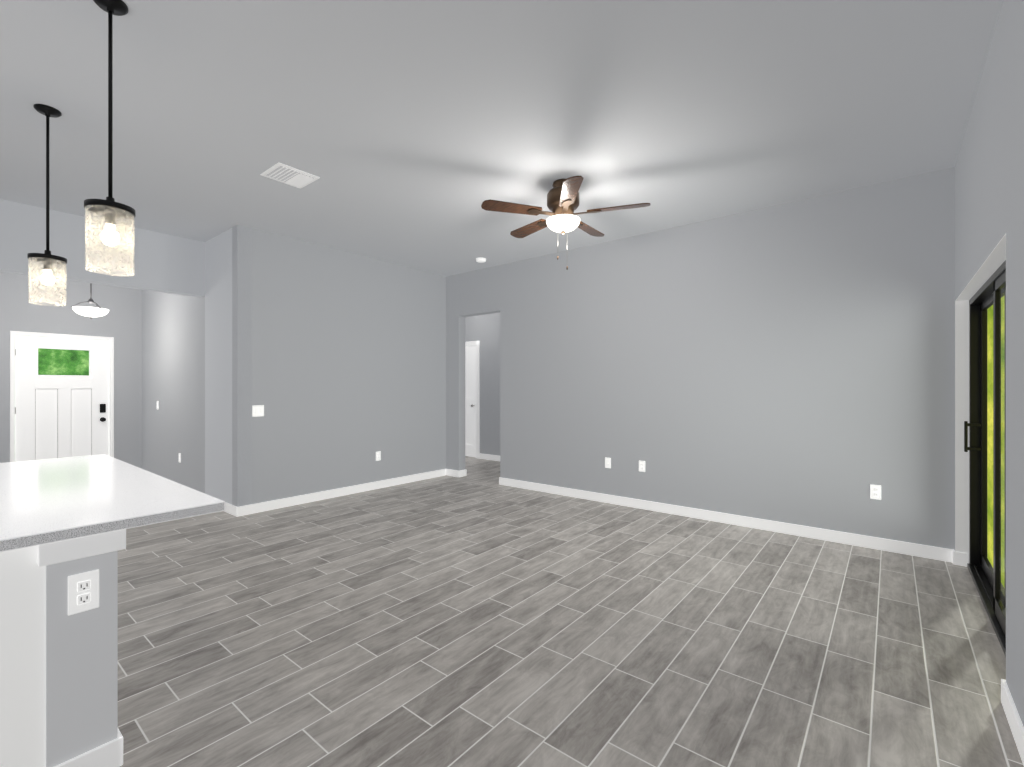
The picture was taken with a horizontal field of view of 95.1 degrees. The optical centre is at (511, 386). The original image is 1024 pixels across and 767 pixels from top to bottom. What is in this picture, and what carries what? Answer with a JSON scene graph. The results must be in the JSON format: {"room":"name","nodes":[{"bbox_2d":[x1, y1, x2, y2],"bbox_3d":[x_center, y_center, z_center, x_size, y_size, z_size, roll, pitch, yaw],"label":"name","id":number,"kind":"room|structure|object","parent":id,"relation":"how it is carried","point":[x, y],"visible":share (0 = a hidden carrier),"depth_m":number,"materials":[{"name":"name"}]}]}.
{"room":"empty living room","nodes":[
{"label":"empty living room","id":0,"kind":"room"},
{"bbox_2d":[0,272,141,468],"bbox_3d":[-6.268,-0.172,6.561,0.140,3.065,1.988,0,0,39],"label":"wall","id":1,"kind":"structure","parent":0,"point":[120,321],"depth_m":6.77,"materials":[{"name":"grey paint"}]},
{"bbox_2d":[10,331,113,461],"bbox_3d":[-6.267,0.314,6.550,0.156,2.092,1.049,0,0,39],"label":"door frame","id":2,"kind":"structure","parent":1,"relation":"in","point":[12,395],"depth_m":6.42,"materials":[{"name":"white wood"}]},
{"bbox_2d":[15,335,108,461],"bbox_3d":[-6.229,0.335,6.514,0.137,2.034,0.958,0,0,39],"label":"front door","id":3,"kind":"structure","parent":2,"relation":"attached to","point":[59,416],"depth_m":6.50,"materials":[{"name":"white painted wood"},{"name":"glass"}]},
{"bbox_2d":[142,226,251,506],"bbox_3d":[-4.292,-0.172,6.149,3.730,3.065,0.140,0,0,39],"label":"wall","id":4,"kind":"structure","parent":0,"point":[187,366],"depth_m":5.69,"materials":[{"name":"grey paint"}]},
{"bbox_2d":[0,199,204,297],"bbox_3d":[-4.253,-1.387,4.839,0.140,0.635,1.848,0,0,39],"label":"header","id":5,"kind":"object","parent":4,"relation":"attached to","point":[167,263],"visible":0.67,"depth_m":4.75,"materials":[{"name":"grey paint"}]},
{"bbox_2d":[224,502,237,516],"bbox_3d":[-4.280,1.310,6.041,3.604,0.100,0.014,0,0,39],"label":"baseboard","id":6,"kind":"structure","parent":4,"relation":"attached to","point":[230,509],"depth_m":4.99,"materials":[{"name":"white wood"}]},
{"bbox_2d":[232,225,445,506],"bbox_3d":[-1.963,-0.172,6.173,0.140,3.065,3.108,0,0,39],"label":"wall","id":7,"kind":"structure","parent":0,"point":[347,371],"depth_m":5.75,"materials":[{"name":"grey paint"}]},
{"bbox_2d":[252,405,263,416],"bbox_3d":[-2.753,0.260,5.078,0.010,0.120,0.120,0,0,39],"label":"light switch","id":8,"kind":"object","parent":7,"relation":"attached to","point":[257,410],"visible":1,"depth_m":5.07,"materials":[{"name":"white plastic"}]},
{"bbox_2d":[236,469,445,516],"bbox_3d":[-1.951,1.310,6.064,0.014,0.100,2.982,0,0,39],"label":"baseboard","id":9,"kind":"structure","parent":7,"relation":"attached to","point":[279,503],"depth_m":5.74,"materials":[{"name":"white wood"}]},
{"bbox_2d":[376,451,380,460],"bbox_3d":[-1.790,0.925,6.267,0.009,0.120,0.074,0,0,39],"label":"electrical outlet","id":10,"kind":"object","parent":7,"relation":"attached to","point":[378,456],"visible":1,"depth_m":6.26,"materials":[{"name":"white plastic"}]},
{"bbox_2d":[465,313,499,455],"bbox_3d":[-0.432,-0.172,8.842,4.000,3.065,0.140,0,0,39],"label":"wall","id":11,"kind":"structure","parent":0,"point":[484,330],"depth_m":8.74,"materials":[{"name":"grey paint"}]},
{"bbox_2d":[465,346,475,456],"bbox_3d":[-0.992,0.282,9.199,0.774,2.139,0.126,0,0,39],"label":"hall door","id":12,"kind":"structure","parent":11,"relation":"in","point":[470,401],"depth_m":9.10,"materials":[{"name":"white wood"}]},
{"bbox_2d":[465,341,479,458],"bbox_3d":[-0.950,0.240,9.251,0.960,2.240,0.158,0,0,39],"label":"door frame","id":13,"kind":"structure","parent":11,"relation":"attached to","point":[473,343],"depth_m":8.91,"materials":[{"name":"white wood"}]},
{"bbox_2d":[479,453,499,460],"bbox_3d":[0.173,1.310,8.254,2.040,0.100,0.014,0,0,39],"label":"baseboard","id":14,"kind":"structure","parent":11,"relation":"attached to","point":[489,457],"depth_m":8.71,"materials":[{"name":"white wood"}]},
{"bbox_2d":[0,0,1002,275],"bbox_3d":[-2.159,-1.765,4.148,9.883,0.120,9.730,0,0,39],"label":"ceiling","id":15,"kind":"structure","parent":0,"point":[414,134],"depth_m":2.89,"materials":[{"name":"grey paint"}]},
{"bbox_2d":[27,104,66,305],"bbox_3d":[-2.855,-1.107,2.878,0.174,1.195,0.174,0,0,39],"label":"pendant light","id":16,"kind":"object","parent":15,"relation":"hanging from","point":[47,259],"visible":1,"depth_m":2.87,"materials":[{"name":"beige glass"}]},
{"bbox_2d":[71,283,108,318],"bbox_3d":[-5.149,-1.266,5.718,0.338,0.877,0.344,0,0,39],"label":"pendant light","id":17,"kind":"object","parent":15,"relation":"hanging from","point":[91,312],"visible":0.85,"depth_m":5.66,"materials":[{"name":"white glass"}]},
{"bbox_2d":[84,0,135,275],"bbox_3d":[-1.781,-1.107,2.075,0.174,1.195,0.174,0,0,39],"label":"pendant light","id":18,"kind":"object","parent":15,"relation":"hanging from","point":[110,210],"visible":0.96,"depth_m":2.07,"materials":[{"name":"glass"}]},
{"bbox_2d":[260,162,319,187],"bbox_3d":[-1.791,-1.694,3.779,0.320,0.021,0.330,0,0,39],"label":"ceiling vent","id":19,"kind":"object","parent":15,"relation":"in","point":[286,174],"visible":1,"depth_m":3.75,"materials":[{"name":"white metal"}]},
{"bbox_2d":[476,258,485,262],"bbox_3d":[-0.413,-1.686,6.236,0.132,0.038,0.132,0,0,39],"label":"smoke detector","id":20,"kind":"object","parent":15,"relation":"attached to","point":[481,260],"visible":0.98,"depth_m":6.19,"materials":[{"name":"white plastic"}]},
{"bbox_2d":[481,176,650,269],"bbox_3d":[0.450,-1.359,3.957,1.343,0.691,1.304,0,0,39],"label":"fan","id":21,"kind":"object","parent":15,"relation":"hanging from","point":[562,200],"visible":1,"depth_m":3.81,"materials":[{"name":"brown wood"}]},
{"bbox_2d":[118,456,1023,766],"bbox_3d":[-1.926,1.420,3.959,10.483,0.120,9.730,0,0,39],"label":"floor","id":22,"kind":"structure","parent":0,"point":[478,616],"depth_m":2.49,"materials":[{"name":"grey tile"}]},
{"bbox_2d":[0,526,131,766],"bbox_3d":[-2.485,0.935,2.015,2.122,0.850,0.865,0,0,39],"label":"kitchen island","id":23,"kind":"object","parent":22,"relation":"on","point":[59,596],"depth_m":1.57,"materials":[{"name":"white paint"}]},
{"bbox_2d":[0,454,224,545],"bbox_3d":[-2.399,0.490,2.139,2.160,0.040,1.205,0,0,39],"label":"island countertop","id":24,"kind":"structure","parent":23,"relation":"on","point":[40,499],"depth_m":1.95,"materials":[{"name":"white stone"}]},
{"bbox_2d":[446,167,954,549],"bbox_3d":[1.249,-0.172,5.481,6.003,3.065,0.140,0,0,39],"label":"wall","id":25,"kind":"structure","parent":0,"point":[792,362],"depth_m":4.53,"materials":[{"name":"grey paint"}]},
{"bbox_2d":[605,457,610,467],"bbox_3d":[1.124,0.890,5.487,0.074,0.120,0.009,0,0,39],"label":"electrical outlet","id":26,"kind":"object","parent":25,"relation":"attached to","point":[607,462],"visible":1,"depth_m":5.49,"materials":[{"name":"white plastic"}]},
{"bbox_2d":[639,461,644,471],"bbox_3d":[1.450,0.885,5.223,0.074,0.120,0.009,0,0,39],"label":"electrical outlet","id":27,"kind":"object","parent":25,"relation":"attached to","point":[641,466],"visible":1,"depth_m":5.22,"materials":[{"name":"white plastic"}]},
{"bbox_2d":[446,469,952,561],"bbox_3d":[1.249,1.310,5.481,5.723,0.100,0.168,0,0,39],"label":"baseboard","id":28,"kind":"structure","parent":25,"relation":"attached to","point":[917,550],"depth_m":4.52,"materials":[{"name":"white wood"}]},
{"bbox_2d":[870,484,880,499],"bbox_3d":[3.051,0.882,3.926,0.074,0.120,0.009,0,0,39],"label":"electrical outlet","id":29,"kind":"object","parent":25,"relation":"attached to","point":[875,491],"visible":1,"depth_m":3.93,"materials":[{"name":"white plastic"}]},
{"bbox_2d":[955,0,1023,726],"bbox_3d":[1.068,-0.172,0.496,0.270,3.065,8.116,0,0,39],"label":"wall","id":30,"kind":"structure","parent":0,"point":[989,189],"depth_m":1.96,"materials":[{"name":"grey paint"}]},
{"bbox_2d":[955,234,1005,553],"bbox_3d":[2.788,0.350,2.773,0.077,2.020,2.040,0,0,39],"label":"trim","id":31,"kind":"structure","parent":30,"relation":"attached to","point":[993,262],"depth_m":3.56,"materials":[{"name":"white paint"}]},
{"bbox_2d":[964,260,1005,656],"bbox_3d":[2.841,0.352,2.731,0.126,2.016,2.032,0,0,39],"label":"door frame","id":32,"kind":"structure","parent":30,"relation":"attached to","point":[984,573],"depth_m":3.26,"materials":[{"name":"black metal"}]},
{"bbox_2d":[952,550,1023,765],"bbox_3d":[0.987,1.310,0.562,0.089,0.100,7.836,0,0,39],"label":"baseboard","id":33,"kind":"structure","parent":30,"relation":"attached to","point":[1007,701],"depth_m":1.88,"materials":[{"name":"white wood"}]},
{"label":"outside","id":34,"kind":"structure","parent":0,"visible":0},
{"bbox_2d":[987,295,1004,586],"bbox_3d":[2.893,0.342,2.688,0.002,1.976,2.012,0,0,39],"label":"slider","id":35,"kind":"object","parent":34,"point":[990,424],"depth_m":3.33,"materials":[{"name":"glass"}]},
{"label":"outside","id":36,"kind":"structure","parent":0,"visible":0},
{"bbox_2d":[38,348,88,375],"bbox_3d":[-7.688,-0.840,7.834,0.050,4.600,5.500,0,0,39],"label":"window","id":37,"kind":"structure","parent":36,"point":[67,362],"depth_m":7.91,"materials":[{"name":"green glass"}]}
]}

